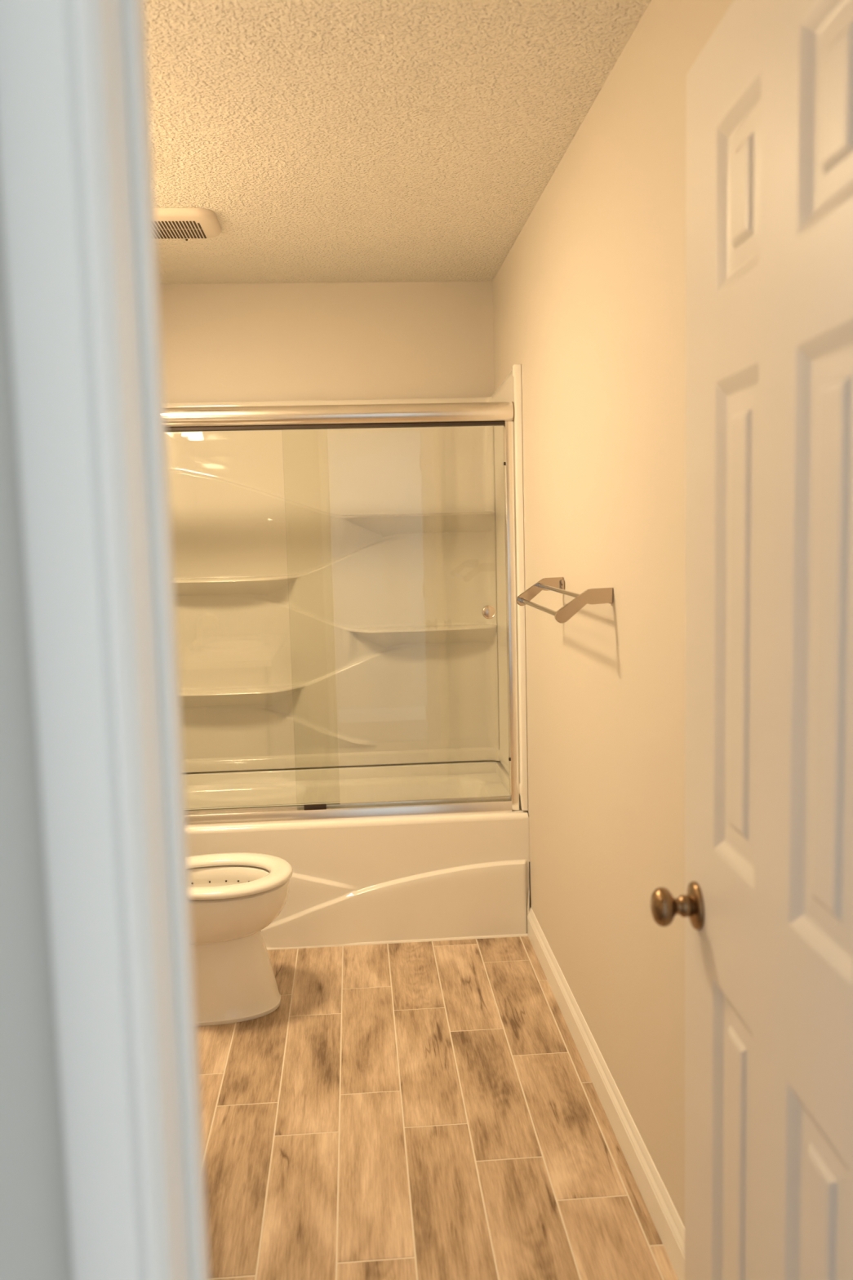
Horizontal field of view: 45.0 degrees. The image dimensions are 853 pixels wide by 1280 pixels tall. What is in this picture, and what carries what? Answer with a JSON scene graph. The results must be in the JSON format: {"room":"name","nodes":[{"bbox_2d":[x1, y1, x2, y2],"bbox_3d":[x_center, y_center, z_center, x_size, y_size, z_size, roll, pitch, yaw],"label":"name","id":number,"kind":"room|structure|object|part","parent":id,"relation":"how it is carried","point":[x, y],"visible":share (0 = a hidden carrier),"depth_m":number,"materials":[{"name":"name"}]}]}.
{"room":"bathroom","nodes":[
{"label":"bathroom","id":0,"kind":"room"},
{"bbox_2d":[0,195,72,1279],"bbox_3d":[-0.148,0.171,0.614,5.000,2.400,0.004,-2,6,-4],"label":"wall","id":1,"kind":"structure","parent":0,"point":[35,1236],"depth_m":0.61,"materials":[{"name":"white paint"}]},
{"bbox_2d":[0,0,209,1279],"bbox_3d":[0.145,0.303,0.697,0.739,2.104,0.131,-2,6,-4],"label":"door frame","id":2,"kind":"structure","parent":1,"relation":"attached to","point":[51,188],"depth_m":0.59,"materials":[{"name":"white paint"}]},
{"bbox_2d":[650,0,852,1279],"bbox_3d":[0.403,0.283,1.141,0.148,2.012,0.674,-2,6,-4],"label":"door","id":3,"kind":"structure","parent":2,"relation":"attached to","point":[766,906],"depth_m":1.12,"materials":[{"name":"white paint"}]},
{"bbox_3d":[0.339,0.369,1.427,0.054,0.053,0.053,-2,6,-4],"label":"knob","id":4,"kind":"part","parent":3,"relation":"part of","materials":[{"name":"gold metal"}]},
{"bbox_2d":[144,0,651,284],"bbox_3d":[-0.372,-1.240,2.290,1.740,0.060,3.656,-2,6,-4],"label":"ceiling","id":5,"kind":"structure","parent":0,"point":[325,140],"depth_m":2.46,"materials":[{"name":"white paint"}]},
{"bbox_2d":[155,207,221,240],"bbox_3d":[-0.783,-1.281,3.181,0.277,0.025,0.265,-2,6,-4],"label":"exhaust fan cover","id":6,"kind":"object","parent":5,"relation":"attached to","point":[171,222],"visible":0.68,"depth_m":3.14,"materials":[{"name":"beige plastic"}]},
{"bbox_2d":[196,936,678,1279],"bbox_3d":[-0.312,1.187,2.577,1.720,0.030,3.601,-2,6,-4],"label":"floor","id":7,"kind":"structure","parent":0,"point":[428,1110],"depth_m":2.46,"materials":[{"name":"brown tile"}]},
{"bbox_2d":[188,852,293,1026],"bbox_3d":[-0.762,0.691,3.097,0.712,0.870,0.420,-2,6,-4],"label":"toilet","id":8,"kind":"object","parent":7,"relation":"on","point":[234,896],"visible":0.48,"depth_m":3.03,"materials":[{"name":"white ceramic"}]},
{"bbox_3d":[-0.653,0.709,3.106,0.496,0.024,0.380,-2,6,-4],"label":"seat","id":9,"kind":"part","parent":8,"relation":"part of","materials":[{"name":"white plastic"}]},
{"bbox_2d":[183,760,529,950],"bbox_3d":[-0.415,0.793,3.890,1.517,0.480,0.688,-2,6,-4],"label":"bathtub","id":10,"kind":"object","parent":7,"relation":"on","point":[436,877],"visible":0.63,"depth_m":3.60,"materials":[{"name":"white plastic"}]},
{"bbox_2d":[164,364,528,810],"bbox_3d":[-0.442,-0.171,3.795,1.517,1.534,0.627,-2,6,-4],"label":"shower surround","id":11,"kind":"object","parent":10,"relation":"on","point":[414,538],"visible":0.84,"depth_m":4.10,"materials":[{"name":"beige plastic"}]},
{"bbox_2d":[164,401,519,826],"bbox_3d":[-0.420,-0.082,3.538,1.469,1.426,0.066,-2,6,-4],"label":"sliding shower door","id":12,"kind":"structure","parent":11,"relation":"attached to","point":[500,413],"depth_m":3.52,"materials":[{"name":"silver metal"}]},
{"bbox_3d":[-0.724,-0.067,3.536,0.806,1.312,0.006,-2,6,-4],"label":"glass panel","id":13,"kind":"part","parent":12,"relation":"part of","materials":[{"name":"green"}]},
{"bbox_3d":[-0.092,-0.075,3.557,0.756,1.332,0.006,-2,6,-4],"label":"glass panel","id":14,"kind":"part","parent":12,"relation":"part of","materials":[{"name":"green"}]},
{"bbox_3d":[-0.438,-0.754,3.467,1.465,0.071,0.066,-2,6,-4],"label":"header rail","id":15,"kind":"part","parent":12,"relation":"part of","materials":[{"name":"silver metal"}]},
{"bbox_3d":[0.216,-0.097,3.565,0.047,0.047,0.018,-2,6,-4],"label":"pull knob","id":16,"kind":"part","parent":12,"relation":"part of","materials":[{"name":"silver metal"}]},
{"bbox_3d":[0.303,-0.194,3.830,0.026,1.534,0.592,-2,6,-4],"label":"panel","id":17,"kind":"part","parent":11,"relation":"part of","materials":[{"name":"white plastic"}]},
{"bbox_2d":[493,0,733,1226],"bbox_3d":[0.468,-0.040,2.536,0.110,2.420,3.541,-2,6,-4],"label":"wall","id":18,"kind":"structure","parent":0,"point":[589,295],"depth_m":2.30,"materials":[{"name":"beige paint"}]},
{"bbox_2d":[515,577,613,622],"bbox_3d":[0.338,-0.107,2.611,0.134,0.078,0.562,-2,6,-4],"label":"towel rack","id":19,"kind":"object","parent":18,"relation":"attached to","point":[598,595],"visible":1,"depth_m":2.34,"materials":[{"name":"silver metal"}]},
{"bbox_2d":[527,906,684,1279],"bbox_3d":[0.462,1.134,2.276,0.014,0.100,2.755,-2,6,-4],"label":"baseboard","id":20,"kind":"structure","parent":18,"relation":"attached to","point":[668,1223],"depth_m":2.41,"materials":[{"name":"white paint"}]}
]}

